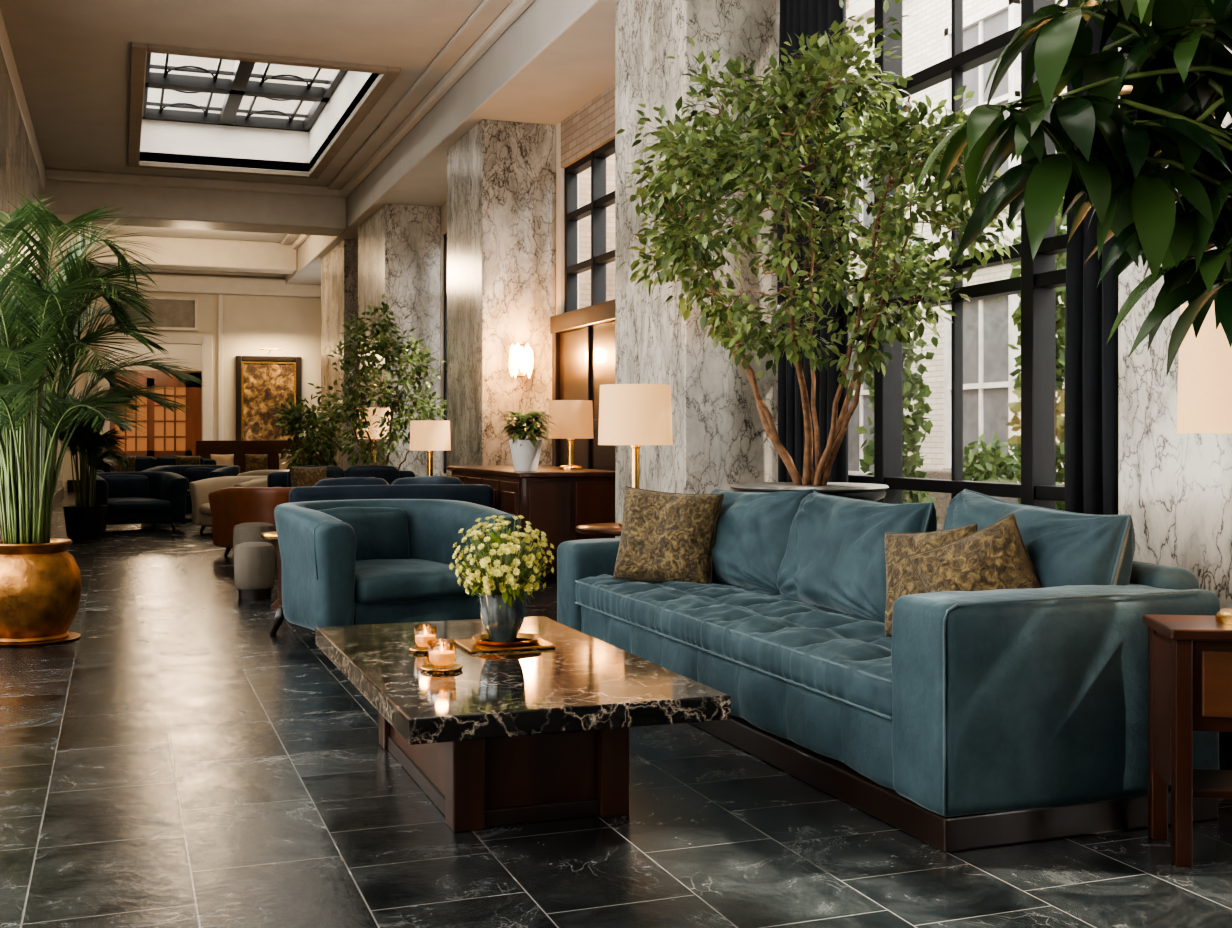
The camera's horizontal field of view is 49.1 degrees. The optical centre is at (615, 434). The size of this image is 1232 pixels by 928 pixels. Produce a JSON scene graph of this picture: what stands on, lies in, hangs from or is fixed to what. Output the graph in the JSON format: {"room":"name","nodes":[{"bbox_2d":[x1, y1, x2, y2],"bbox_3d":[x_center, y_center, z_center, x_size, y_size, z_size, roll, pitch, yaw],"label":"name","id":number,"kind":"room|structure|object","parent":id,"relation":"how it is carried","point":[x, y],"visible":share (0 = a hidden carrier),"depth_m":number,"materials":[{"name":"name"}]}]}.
{"room":"hotel lobby","nodes":[
{"label":"hotel lobby","id":0,"kind":"room"},
{"bbox_2d":[0,46,38,539],"bbox_3d":[-6.391,-1.175,14.111,0.250,4.650,8.100,0,0,-20],"label":"wall","id":1,"kind":"structure","parent":0,"point":[19,173],"depth_m":13.47,"materials":[{"name":"paint"}]},
{"bbox_2d":[39,222,62,499],"bbox_3d":[-9.602,-1.175,22.839,0.250,4.650,5.500,0,0,-20],"label":"wall","id":2,"kind":"structure","parent":0,"point":[59,485],"depth_m":21.86,"materials":[{"name":"paint"}]},
{"bbox_2d":[63,232,296,273],"bbox_3d":[-8.666,-3.575,26.593,4.600,0.550,0.700,0,0,-20],"label":"ceiling beam","id":3,"kind":"structure","parent":2,"relation":"attached to","point":[179,253],"depth_m":26.45,"materials":[{"name":"paint"}]},
{"bbox_2d":[39,180,346,235],"bbox_3d":[-6.525,-3.540,20.775,4.600,0.620,0.900,0,0,-20],"label":"ceiling beam","id":4,"kind":"structure","parent":2,"relation":"attached to","point":[163,207],"depth_m":20.46,"materials":[{"name":"paint"}]},
{"bbox_2d":[110,343,201,370],"bbox_3d":[-10.860,-0.650,31.833,6.000,3.600,6.750,0,0,-20],"label":"wall","id":5,"kind":"structure","parent":0,"point":[192,353],"depth_m":34.65,"materials":[{"name":"paint"}]},
{"bbox_2d":[110,370,201,458],"bbox_3d":[-11.875,-0.250,34.448,2.600,2.800,0.140,0,0,-20],"label":"door","id":6,"kind":"structure","parent":5,"relation":"in","point":[193,394],"depth_m":34.54,"materials":[{"name":"red wood"}]},
{"bbox_2d":[63,271,320,490],"bbox_3d":[-8.877,-1.350,28.833,5.750,5.000,0.250,0,0,-20],"label":"wall","id":7,"kind":"structure","parent":0,"point":[292,325],"depth_m":29.02,"materials":[{"name":"paint"}]},
{"bbox_2d":[111,295,197,330],"bbox_3d":[-9.681,-2.560,28.340,1.720,0.700,0.120,0,0,-20],"label":"air vent","id":8,"kind":"object","parent":7,"relation":"in","point":[175,313],"depth_m":28.43,"materials":[{"name":"metal"}]},
{"bbox_2d":[98,331,211,458],"bbox_3d":[-9.666,-0.500,28.357,2.280,3.300,0.100,0,0,-20],"label":"surround","id":9,"kind":"object","parent":7,"relation":"attached to","point":[205,340],"visible":0.41,"depth_m":28.62,"materials":[{"name":"paint"}]},
{"bbox_2d":[87,293,222,472],"bbox_3d":[-9.662,-1.000,28.374,2.700,4.300,0.070,0,0,-20],"label":"trim","id":10,"kind":"structure","parent":7,"relation":"attached to","point":[220,296],"depth_m":28.78,"materials":[{"name":"paint"}]},
{"bbox_2d":[68,265,284,277],"bbox_3d":[-8.893,-3.625,28.587,5.550,0.450,0.200,0,0,-20],"label":"trim","id":11,"kind":"structure","parent":7,"relation":"attached to","point":[163,271],"depth_m":28.59,"materials":[{"name":"paint"}]},
{"bbox_2d":[81,272,320,297],"bbox_3d":[-8.876,-3.175,28.541,5.550,0.350,0.300,0,0,-20],"label":"trim","id":12,"kind":"structure","parent":7,"relation":"attached to","point":[166,283],"depth_m":28.59,"materials":[{"name":"paint"}]},
{"bbox_2d":[236,348,301,439],"bbox_3d":[-7.432,-0.772,28.974,1.380,2.144,0.445,0,0,-20],"label":"framed painting","id":13,"kind":"object","parent":7,"relation":"attached to","point":[261,381],"visible":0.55,"depth_m":29.09,"materials":[{"name":"paint"}]},
{"bbox_2d":[281,0,512,244],"bbox_3d":[-1.724,-3.825,13.750,0.220,0.050,33.000,0,0,-20],"label":"trim","id":14,"kind":"structure","parent":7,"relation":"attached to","point":[488,11],"depth_m":14.64,"materials":[{"name":"paint"}]},
{"bbox_2d":[292,0,534,249],"bbox_3d":[-1.569,-3.780,13.807,0.110,0.140,33.000,0,0,-20],"label":"trim","id":15,"kind":"structure","parent":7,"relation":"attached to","point":[515,9],"depth_m":14.50,"materials":[{"name":"paint"}]},
{"bbox_2d":[147,53,332,119],"bbox_3d":[-3.271,-5.750,13.235,6.200,0.200,33.500,0,0,-20],"label":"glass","id":16,"kind":"structure","parent":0,"point":[154,95],"depth_m":21.76,"materials":[{"name":"glass"}]},
{"bbox_2d":[0,0,483,241],"bbox_3d":[-3.207,-3.925,13.205,6.100,0.150,33.400,0,0,-20],"label":"ceiling","id":17,"kind":"structure","parent":0,"point":[72,58],"depth_m":13.45,"materials":[{"name":"paint"}]},
{"bbox_2d":[45,169,347,197],"bbox_3d":[-6.338,-3.780,20.268,4.600,0.140,0.180,0,0,-20],"label":"trim","id":18,"kind":"structure","parent":17,"relation":"attached to","point":[50,174],"depth_m":20.17,"materials":[{"name":"paint"}]},
{"bbox_2d":[128,42,400,178],"bbox_3d":[-4.588,-4.200,16.639,2.660,0.800,6.300,0,0,-20],"label":"skylight","id":19,"kind":"object","parent":17,"relation":"attached to","point":[228,134],"visible":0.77,"depth_m":18.11,"materials":[{"name":"beige paint"}]},
{"bbox_2d":[441,122,578,475],"bbox_3d":[-0.567,-1.350,14.283,0.200,5.000,33.200,0,0,-20],"label":"wall","id":20,"kind":"structure","parent":0,"point":[559,171],"depth_m":14.11,"materials":[{"name":"paint"}]},
{"bbox_2d":[321,239,357,469],"bbox_3d":[-4.610,-1.050,23.824,0.800,4.400,2.700,0,0,-20],"label":"wall pier","id":21,"kind":"object","parent":20,"relation":"attached to","point":[339,267],"visible":0.28,"depth_m":23.07,"materials":[{"name":"grey stone"}]},
{"bbox_2d":[358,204,440,476],"bbox_3d":[-3.263,-1.050,20.163,0.800,4.400,2.300,0,0,-20],"label":"wall pier","id":22,"kind":"object","parent":20,"relation":"attached to","point":[399,246],"visible":0.48,"depth_m":19.13,"materials":[{"name":"grey stone"}]},
{"bbox_2d":[444,233,446,473],"bbox_3d":[-1.741,-1.150,17.474,0.140,3.400,3.800,0,0,-20],"label":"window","id":23,"kind":"structure","parent":20,"relation":"in","point":[445,235],"depth_m":19.17,"materials":[{"name":"black metal"}]},
{"bbox_2d":[284,0,618,284],"bbox_3d":[-1.062,-3.550,13.994,0.970,0.600,33.000,0,0,-20],"label":"ceiling beam","id":24,"kind":"structure","parent":20,"relation":"attached to","point":[558,56],"depth_m":13.27,"materials":[{"name":"paint"}]},
{"bbox_2d":[447,119,555,476],"bbox_3d":[-1.278,-1.050,14.767,0.800,4.400,1.600,0,0,-20],"label":"wall pier","id":25,"kind":"object","parent":20,"relation":"attached to","point":[501,175],"visible":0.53,"depth_m":14.06,"materials":[{"name":"grey stone"}]},
{"bbox_2d":[509,343,533,378],"bbox_3d":[-0.979,-0.765,13.906,0.262,0.368,0.203,0,0,-20],"label":"wall sconce","id":26,"kind":"object","parent":25,"relation":"attached to","point":[521,360],"visible":1,"depth_m":13.84,"materials":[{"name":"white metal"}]},
{"bbox_2d":[550,299,614,470],"bbox_3d":[-0.276,-0.040,13.058,0.100,2.380,2.100,0,0,-20],"label":"door","id":27,"kind":"structure","parent":20,"relation":"in","point":[583,339],"depth_m":13.05,"materials":[{"name":"brown wood"}]},
{"bbox_2d":[561,84,614,167],"bbox_3d":[0.150,-3.310,12.335,0.200,1.080,3.650,0,0,-20],"label":"brick","id":28,"kind":"object","parent":20,"relation":"attached to","point":[592,126],"depth_m":13.18,"materials":[{"name":"brick"}]},
{"bbox_2d":[564,139,614,312],"bbox_3d":[0.150,-1.985,12.335,0.140,1.570,3.650,0,0,-20],"label":"window","id":29,"kind":"structure","parent":20,"relation":"in","point":[596,159],"depth_m":13.25,"materials":[{"name":"black metal"}]},
{"bbox_2d":[615,0,779,537],"bbox_3d":[0.599,-1.050,9.666,0.800,4.400,1.350,0,0,-20],"label":"wall pier","id":30,"kind":"object","parent":20,"relation":"attached to","point":[720,440],"visible":0.33,"depth_m":9.09,"materials":[{"name":"grey stone"}]},
{"bbox_2d":[777,0,848,482],"bbox_3d":[1.266,-1.050,8.716,0.138,4.340,0.809,0,0,-20],"label":"curtain","id":31,"kind":"object","parent":20,"relation":"hanging from","point":[809,17],"visible":0.28,"depth_m":8.62,"materials":[{"name":"black fabric"}]},
{"bbox_2d":[1064,0,1117,514],"bbox_3d":[2.315,-1.050,5.863,0.138,4.340,1.029,0,0,-20],"label":"curtain","id":32,"kind":"object","parent":20,"relation":"hanging from","point":[1091,365],"visible":0.18,"depth_m":6.15,"materials":[{"name":"black fabric"}]},
{"bbox_2d":[1118,21,1231,609],"bbox_3d":[2.462,-1.050,4.603,0.800,4.400,1.240,0,0,-20],"label":"wall pier","id":33,"kind":"object","parent":20,"relation":"attached to","point":[1175,488],"depth_m":4.82,"materials":[{"name":"grey stone"}]},
{"bbox_2d":[0,491,1231,927],"bbox_3d":[-4.428,1.210,16.378,6.200,0.120,40.200,0,0,-20],"label":"floor","id":34,"kind":"structure","parent":0,"point":[178,761],"depth_m":3.96,"materials":[{"name":"tile"}]},
{"bbox_2d":[39,386,140,538],"bbox_3d":[-5.885,0.285,15.088,1.098,1.729,1.046,0,0,-20],"label":"potted palm","id":35,"kind":"object","parent":34,"relation":"on","point":[85,519],"visible":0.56,"depth_m":14.97,"materials":[{"name":"green plant"}]},
{"bbox_2d":[63,505,106,538],"bbox_3d":[-5.932,0.970,15.079,0.460,0.360,0.460,0,0,-20],"label":"pot","id":36,"kind":"object","parent":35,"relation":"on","point":[81,521],"depth_m":14.91,"materials":[{"name":"ceramic"}]},
{"bbox_2d":[0,194,205,646],"bbox_3d":[-3.271,-0.151,7.514,1.639,2.602,1.683,0,0,8],"label":"potted palm","id":37,"kind":"object","parent":34,"relation":"on","point":[41,586],"visible":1,"depth_m":7.43,"materials":[{"name":"green plant"}]},
{"bbox_2d":[0,538,81,642],"bbox_3d":[-3.290,0.873,7.580,0.542,0.555,0.538,0,0,-20],"label":"pot","id":38,"kind":"object","parent":37,"relation":"attached to","point":[41,586],"depth_m":7.39,"materials":[{"name":"metal"}]},
{"bbox_2d":[86,472,188,532],"bbox_3d":[-5.902,0.807,16.372,1.164,0.699,1.021,0,0,-35],"label":"armchair","id":39,"kind":"object","parent":34,"relation":"on","point":[129,497],"visible":0.81,"depth_m":16.23,"materials":[{"name":"fabric"}]},
{"bbox_2d":[108,497,170,512],"bbox_3d":[-5.846,0.852,16.299,0.716,0.195,0.825,0,0,-35],"label":"seat cushion","id":40,"kind":"object","parent":39,"relation":"on","point":[115,504],"depth_m":16.02,"materials":[{"name":"blue fabric"}]},
{"bbox_2d":[95,455,215,471],"bbox_3d":[-7.359,0.738,21.595,1.920,0.824,0.884,0,0,-20],"label":"sofa","id":41,"kind":"object","parent":34,"relation":"on","point":[136,463],"visible":0.19,"depth_m":21.67,"materials":[{"name":"fabric"}]},
{"bbox_2d":[110,456,135,471],"bbox_3d":[-7.845,0.520,21.467,0.400,0.370,0.200,0,0,-20],"label":"pillow","id":42,"kind":"object","parent":41,"relation":"on","point":[131,460],"depth_m":21.42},
{"bbox_2d":[105,455,155,471],"bbox_3d":[-7.778,0.528,21.646,0.762,0.403,0.275,0,0,-20],"label":"cushion","id":43,"kind":"object","parent":41,"relation":"on","point":[138,463],"depth_m":21.58,"materials":[{"name":"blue fabric"}]},
{"bbox_2d":[156,455,203,466],"bbox_3d":[-7.073,0.534,21.905,0.757,0.406,0.275,0,0,-20],"label":"cushion","id":44,"kind":"object","parent":41,"relation":"on","point":[162,460],"depth_m":21.77,"materials":[{"name":"blue fabric"}]},
{"bbox_2d":[140,465,239,513],"bbox_3d":[-5.729,0.789,18.464,1.222,0.736,1.070,0,0,10],"label":"armchair","id":45,"kind":"object","parent":34,"relation":"on","point":[193,473],"visible":0.23,"depth_m":18.62,"materials":[{"name":"fabric"}]},
{"bbox_2d":[189,476,266,532],"bbox_3d":[-4.332,0.825,15.888,1.104,0.663,0.970,0,0,40],"label":"armchair","id":46,"kind":"object","parent":34,"relation":"on","point":[200,490],"visible":0.23,"depth_m":15.81,"materials":[{"name":"fabric"}]},
{"bbox_2d":[208,487,293,555],"bbox_3d":[-3.146,0.818,12.799,1.128,0.677,0.991,0,0,-40],"label":"leather armchair","id":47,"kind":"object","parent":34,"relation":"on","point":[230,507],"visible":0.4,"depth_m":12.40,"materials":[{"name":"brown leather"}]},
{"bbox_2d":[234,542,274,598],"bbox_3d":[-2.557,0.954,9.555,0.281,0.392,0.281,0,0,-20],"label":"round ottoman","id":48,"kind":"object","parent":34,"relation":"on","point":[254,562],"visible":0.99,"depth_m":9.44,"materials":[{"name":"beige fabric"}]},
{"bbox_2d":[233,522,275,564],"bbox_3d":[-2.960,0.934,11.058,0.341,0.432,0.341,0,0,-20],"label":"round ottoman","id":49,"kind":"object","parent":34,"relation":"on","point":[243,532],"visible":0.49,"depth_m":10.92,"materials":[{"name":"beige fabric"}]},
{"bbox_2d":[196,440,313,472],"bbox_3d":[-6.508,0.625,24.494,2.160,1.050,0.670,0,0,-20],"label":"wood-backed settle","id":50,"kind":"object","parent":34,"relation":"on","point":[249,455],"visible":0.34,"depth_m":24.63,"materials":[{"name":"brown wood"}]},
{"bbox_2d":[245,454,267,471],"bbox_3d":[-6.557,0.530,24.627,0.420,0.374,0.191,0,0,-20],"label":"cushion","id":51,"kind":"object","parent":50,"relation":"on","point":[253,462],"depth_m":24.57,"materials":[{"name":"fabric"}]},
{"bbox_2d":[261,531,281,608],"bbox_3d":[-2.220,0.900,8.986,0.280,0.500,0.280,0,0,-20],"label":"side table","id":52,"kind":"object","parent":34,"relation":"on","point":[272,536],"visible":0.46,"depth_m":8.95,"materials":[{"name":"brown wood"}]},
{"bbox_2d":[270,395,347,469],"bbox_3d":[-4.476,0.272,19.644,1.144,1.757,1.195,0,0,12],"label":"ficus tree","id":53,"kind":"object","parent":34,"relation":"on","point":[292,419],"visible":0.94,"depth_m":19.46,"materials":[{"name":"green plant"}]},
{"bbox_2d":[267,465,414,486],"bbox_3d":[-2.885,0.738,14.503,1.620,0.824,0.884,0,0,-20],"label":"sofa","id":54,"kind":"object","parent":34,"relation":"on","point":[308,475],"visible":0.25,"depth_m":14.54,"materials":[{"name":"fabric"}]},
{"bbox_2d":[289,466,326,486],"bbox_3d":[-3.277,0.520,14.411,0.400,0.370,0.200,0,0,-20],"label":"pillow","id":55,"kind":"object","parent":54,"relation":"on","point":[299,476],"depth_m":14.36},
{"bbox_2d":[287,465,343,486],"bbox_3d":[-3.237,0.527,14.579,0.612,0.402,0.275,0,0,-20],"label":"cushion","id":56,"kind":"object","parent":54,"relation":"on","point":[326,471],"depth_m":14.45,"materials":[{"name":"brown fabric"}]},
{"bbox_2d":[344,465,399,484],"bbox_3d":[-2.669,0.534,14.787,0.608,0.406,0.273,0,0,-20],"label":"cushion","id":57,"kind":"object","parent":54,"relation":"on","point":[388,473],"depth_m":14.72,"materials":[{"name":"blue fabric"}]},
{"bbox_2d":[308,294,446,469],"bbox_3d":[-2.851,-0.275,16.224,1.498,2.851,1.419,0,0,35],"label":"ficus tree","id":58,"kind":"object","parent":34,"relation":"on","point":[381,349],"visible":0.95,"depth_m":16.06,"materials":[{"name":"green plant"}]},
{"bbox_2d":[289,476,493,507],"bbox_3d":[-1.865,0.738,10.920,1.620,0.824,0.884,0,0,-20],"label":"sofa","id":59,"kind":"object","parent":34,"relation":"on","point":[426,487],"visible":0.3,"depth_m":10.58,"materials":[{"name":"fabric"}]},
{"bbox_2d":[314,477,388,485],"bbox_3d":[-2.082,0.534,10.637,0.608,0.406,0.273,0,0,-20],"label":"cushion","id":60,"kind":"object","parent":59,"relation":"on","point":[344,481],"depth_m":10.56,"materials":[{"name":"blue fabric"}]},
{"bbox_2d":[391,476,463,484],"bbox_3d":[-1.514,0.527,10.845,0.612,0.402,0.275,0,0,-20],"label":"cushion","id":61,"kind":"object","parent":59,"relation":"on","point":[426,480],"depth_m":10.76,"materials":[{"name":"blue fabric"}]},
{"bbox_2d":[270,499,518,634],"bbox_3d":[-1.358,0.774,7.731,1.278,0.766,1.109,0,0,-38],"label":"barrel armchair","id":62,"kind":"object","parent":34,"relation":"on","point":[357,561],"visible":0.89,"depth_m":7.38,"materials":[{"name":"teal fabric"}]},
{"bbox_2d":[354,559,477,603],"bbox_3d":[-1.293,0.824,7.654,0.787,0.208,0.899,0,0,-38],"label":"seat cushion","id":63,"kind":"object","parent":62,"relation":"on","point":[376,581],"depth_m":7.33,"materials":[{"name":"teal fabric"}]},
{"bbox_2d":[315,616,730,831],"bbox_3d":[-0.411,0.940,4.463,0.910,0.420,1.780,0,0,-20],"label":"coffee table","id":64,"kind":"object","parent":34,"relation":"on","point":[504,738],"visible":0.91,"depth_m":4.01,"materials":[{"name":"black stone"}]},
{"bbox_2d":[408,627,440,653],"bbox_3d":[-0.643,0.688,4.558,0.114,0.085,0.114,0,0,-20],"label":"votive candle","id":65,"kind":"object","parent":64,"relation":"on","point":[425,641],"visible":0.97,"depth_m":4.54,"materials":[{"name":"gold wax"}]},
{"bbox_2d":[421,644,462,672],"bbox_3d":[-0.540,0.685,4.191,0.132,0.090,0.132,0,0,-20],"label":"votive candle","id":66,"kind":"object","parent":64,"relation":"on","point":[441,660],"visible":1,"depth_m":4.17,"materials":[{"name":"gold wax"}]},
{"bbox_2d":[454,632,555,652],"bbox_3d":[-0.388,0.715,4.674,0.300,0.030,0.240,0,0,-20],"label":"brass tray","id":67,"kind":"object","parent":64,"relation":"on","point":[480,643],"visible":0.87,"depth_m":4.60,"materials":[{"name":"metal"}]},
{"bbox_2d":[449,515,554,641],"bbox_3d":[-0.397,0.497,4.696,0.362,0.439,0.368,0,0,21],"label":"flower vase","id":68,"kind":"object","parent":67,"relation":"on","point":[502,589],"visible":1,"depth_m":4.62,"materials":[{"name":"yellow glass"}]},
{"bbox_2d":[447,465,614,581],"bbox_3d":[-0.751,0.720,11.684,0.900,0.860,2.450,0,0,-20],"label":"base cabinet","id":69,"kind":"object","parent":34,"relation":"on","point":[554,500],"visible":0.33,"depth_m":10.58,"materials":[{"name":"brown wood"}]},
{"bbox_2d":[497,410,557,470],"bbox_3d":[-0.707,0.044,10.865,0.517,0.491,0.500,0,0,-20],"label":"potted flowers","id":70,"kind":"object","parent":69,"relation":"on","point":[525,453],"visible":1,"depth_m":10.77,"materials":[{"name":"green plant"}]},
{"bbox_2d":[509,440,541,470],"bbox_3d":[-0.727,0.164,10.867,0.270,0.250,0.270,0,0,-20],"label":"pot","id":71,"kind":"object","parent":70,"relation":"attached to","point":[525,457],"depth_m":10.77,"materials":[{"name":"ceramic"}]},
{"bbox_2d":[548,400,593,469],"bbox_3d":[-0.379,-0.001,11.368,0.380,0.579,0.380,0,0,-20],"label":"table lamp","id":72,"kind":"object","parent":69,"relation":"on","point":[573,419],"visible":1,"depth_m":11.21,"materials":[{"name":"fabric"}]},
{"bbox_2d":[576,523,621,535],"bbox_3d":[0.116,0.850,8.141,0.720,0.600,0.720,0,0,-20],"label":"side table","id":73,"kind":"object","parent":34,"relation":"on","point":[603,529],"visible":0.17,"depth_m":7.94,"materials":[{"name":"brown wood"}]},
{"bbox_2d":[598,384,672,526],"bbox_3d":[0.116,0.124,8.141,0.450,0.849,0.450,0,0,-20],"label":"table lamp","id":74,"kind":"object","parent":73,"relation":"on","point":[634,415],"visible":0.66,"depth_m":7.95,"materials":[{"name":"fabric"}]},
{"bbox_2d":[614,0,1018,500],"bbox_3d":[0.951,-0.558,7.098,1.789,3.415,3.020,0,0,-12],"label":"ficus tree","id":75,"kind":"object","parent":34,"relation":"on","point":[719,169],"visible":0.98,"depth_m":6.85,"materials":[{"name":"green plant"}]},
{"bbox_2d":[557,486,1219,851],"bbox_3d":[0.750,0.676,5.494,0.997,0.949,3.523,0,0,-20],"label":"sofa","id":76,"kind":"object","parent":34,"relation":"on","point":[980,680],"visible":0.98,"depth_m":4.18,"materials":[{"name":"teal fabric"}]},
{"bbox_2d":[613,487,721,583],"bbox_3d":[0.251,0.495,6.510,0.523,0.479,0.243,0,0,23],"label":"pillow","id":77,"kind":"object","parent":76,"relation":"on","point":[666,538],"depth_m":6.42,"materials":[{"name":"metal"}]},
{"bbox_2d":[576,574,891,716],"bbox_3d":[0.685,0.766,5.473,0.846,0.192,2.950,0,0,-20],"label":"seat cushion","id":78,"kind":"object","parent":76,"relation":"on","point":[818,650],"depth_m":5.10,"materials":[{"name":"teal fabric"}]},
{"bbox_2d":[710,489,816,593],"bbox_3d":[0.640,0.501,6.458,0.405,0.514,0.993,0,0,-20],"label":"cushion","id":79,"kind":"object","parent":76,"relation":"on","point":[749,532],"depth_m":6.18,"materials":[{"name":"teal fabric"}]},
{"bbox_2d":[776,493,936,622],"bbox_3d":[0.971,0.497,5.515,0.399,0.484,0.973,0,0,-20],"label":"cushion","id":80,"kind":"object","parent":76,"relation":"on","point":[834,561],"depth_m":5.33,"materials":[{"name":"teal fabric"}]},
{"bbox_2d":[884,525,974,636],"bbox_3d":[1.077,0.505,4.613,0.379,0.404,0.204,0,0,35],"label":"pillow","id":81,"kind":"object","parent":76,"relation":"on","point":[902,579],"depth_m":4.62,"materials":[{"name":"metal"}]},
{"bbox_2d":[909,516,1040,592],"bbox_3d":[1.159,0.485,4.262,0.458,0.464,0.199,0,0,11],"label":"pillow","id":82,"kind":"object","parent":76,"relation":"on","point":[1006,553],"depth_m":4.22,"materials":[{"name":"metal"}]},
{"bbox_2d":[943,490,1135,587],"bbox_3d":[1.371,0.480,4.564,0.432,0.549,1.036,0,0,-20],"label":"cushion","id":83,"kind":"object","parent":76,"relation":"on","point":[1058,548],"depth_m":4.19,"materials":[{"name":"teal fabric"}]},
{"bbox_2d":[910,0,1231,377],"bbox_3d":[1.313,0.015,2.960,1.146,2.270,0.987,0,0,-28],"label":"tree","id":84,"kind":"object","parent":34,"relation":"on","point":[1171,77],"visible":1,"depth_m":2.99,"materials":[{"name":"green plant"}]},
{"bbox_2d":[1143,614,1231,866],"bbox_3d":[1.796,0.833,3.692,0.610,0.635,0.305,0,0,8],"label":"end table","id":85,"kind":"object","parent":34,"relation":"on","point":[1190,656],"visible":1,"depth_m":3.60,"materials":[{"name":"brown wood"}]},
{"bbox_2d":[1176,300,1231,624],"bbox_3d":[1.751,0.077,3.697,0.400,0.874,0.400,0,0,-20],"label":"table lamp","id":86,"kind":"object","parent":85,"relation":"on","point":[1204,400],"visible":0.73,"depth_m":3.61,"materials":[{"name":"fabric"}]},
{"bbox_2d":[1193,769,1231,798],"bbox_3d":[1.797,0.960,3.700,0.540,0.020,0.250,0,0,8],"label":"shelf","id":87,"kind":"object","parent":85,"relation":"attached to","point":[1207,783],"depth_m":3.68,"materials":[{"name":"brown wood"}]},
{"bbox_3d":[-1.814,0.860,13.185,0.560,0.580,0.560,0,0,-20],"label":"side table","id":88,"kind":"object","parent":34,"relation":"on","visible":0},
{"bbox_2d":[410,420,450,475],"bbox_3d":[-1.814,0.214,13.184,0.400,0.709,0.400,0,0,-20],"label":"table lamp","id":89,"kind":"object","parent":88,"relation":"on","point":[430,436],"visible":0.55,"depth_m":13.02,"materials":[{"name":"fabric"}]},
{"bbox_3d":[-3.118,0.850,17.393,0.560,0.600,0.560,0,0,-20],"label":"side table","id":90,"kind":"object","parent":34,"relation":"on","visible":0},
{"bbox_2d":[357,408,390,464],"bbox_3d":[-3.118,0.100,17.393,0.440,0.899,0.440,0,0,-20],"label":"table lamp","id":91,"kind":"object","parent":90,"relation":"on","point":[380,412],"visible":0.32,"depth_m":17.20,"materials":[{"name":"fabric"}]},
{"bbox_2d":[903,469,950,530],"bbox_3d":[3.069,0.794,12.723,0.600,0.953,0.616,0,0,34],"label":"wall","id":92,"kind":"structure","parent":0,"point":[942,499],"depth_m":12.45,"materials":[{"name":"stone"}]},
{"bbox_2d":[846,0,1066,508],"bbox_3d":[2.009,-1.150,7.282,0.140,4.000,4.100,0,0,-20],"label":"window","id":93,"kind":"structure","parent":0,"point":[1038,282],"depth_m":7.30,"materials":[{"name":"black metal"}]},
{"bbox_2d":[1219,732,1231,769],"bbox_3d":[2.448,1.060,4.598,0.830,0.180,1.300,0,0,-20],"label":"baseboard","id":94,"kind":"structure","parent":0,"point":[1225,738],"depth_m":4.51,"materials":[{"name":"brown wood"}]},
{"bbox_3d":[-5.963,-1.350,12.297,0.200,5.000,33.200,0,0,-20],"label":"wall","id":95,"kind":"structure","parent":0,"visible":0},
{"bbox_2d":[0,9,62,248],"bbox_3d":[-5.717,-3.675,12.281,0.250,0.350,33.000,0,0,-20],"label":"trim","id":96,"kind":"structure","parent":95,"relation":"attached to","point":[5,45],"depth_m":14.71,"materials":[{"name":"paint"}]},
{"label":"outside","id":97,"kind":"structure","parent":0,"visible":0},
{"bbox_3d":[4.584,1.360,14.473,9.400,0.180,40.000,0,0,-20],"label":"ground","id":98,"kind":"structure","parent":97,"visible":0},
{"bbox_2d":[579,0,848,308],"bbox_3d":[0.838,-3.090,20.021,5.600,8.720,0.600,0,0,-20],"label":"brick wing","id":99,"kind":"object","parent":98,"relation":"on","point":[585,176],"visible":0.02,"depth_m":19.26},
{"bbox_2d":[849,0,1066,502],"bbox_3d":[5.302,-3.090,16.868,0.600,8.720,40.000,0,0,-20],"label":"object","id":100,"kind":"object","parent":98,"relation":"on","point":[926,22],"visible":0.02,"depth_m":18.60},
{"bbox_2d":[848,0,1019,482],"bbox_3d":[7.285,-2.390,10.405,0.140,6.120,22.700,0,0,-20],"label":"window","id":101,"kind":"structure","parent":100,"relation":"attached to","point":[1013,6],"depth_m":17.44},
{"bbox_2d":[847,9,1008,477],"bbox_3d":[7.337,-2.400,10.425,0.030,5.900,22.300,0,0,-20],"label":"glass","id":102,"kind":"object","parent":101,"relation":"in","point":[995,310],"depth_m":17.43,"materials":[{"name":"glass"}]},
{"bbox_2d":[846,0,1066,279],"bbox_3d":[4.903,-4.875,16.721,0.250,5.250,40.000,0,0,-20],"label":"string course","id":103,"kind":"object","parent":100,"relation":"attached to","point":[865,8],"visible":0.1,"depth_m":19.86,"materials":[{"name":"paint"}]},
{"bbox_2d":[948,432,1020,503],"bbox_3d":[3.941,0.617,14.229,0.917,1.306,0.915,0,0,-20],"label":"shrub","id":104,"kind":"object","parent":98,"relation":"on","point":[982,470],"visible":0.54,"depth_m":14.11,"materials":[{"name":"green plant"}]},
{"bbox_3d":[2.425,-0.290,11.654,0.080,3.120,0.080,0,0,-20],"label":"trellis post","id":105,"kind":"object","parent":98,"relation":"on","visible":0},
{"bbox_2d":[855,207,939,520],"bbox_3d":[2.428,-0.299,11.648,0.715,3.306,0.750,0,0,-20],"label":"ivy leaves","id":106,"kind":"object","parent":105,"relation":"attached to","point":[913,383],"visible":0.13,"depth_m":11.58,"materials":[{"name":"green plant"}]},
{"bbox_3d":[3.259,-0.390,10.256,0.080,3.320,0.080,0,0,-20],"label":"trellis post","id":107,"kind":"object","parent":98,"relation":"on","visible":0},
{"bbox_2d":[1006,194,1066,510],"bbox_3d":[3.270,-0.387,10.234,0.635,3.436,0.673,0,0,16],"label":"ivy leaves","id":108,"kind":"object","parent":107,"relation":"attached to","point":[1014,441],"visible":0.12,"depth_m":10.21,"materials":[{"name":"green plant"}]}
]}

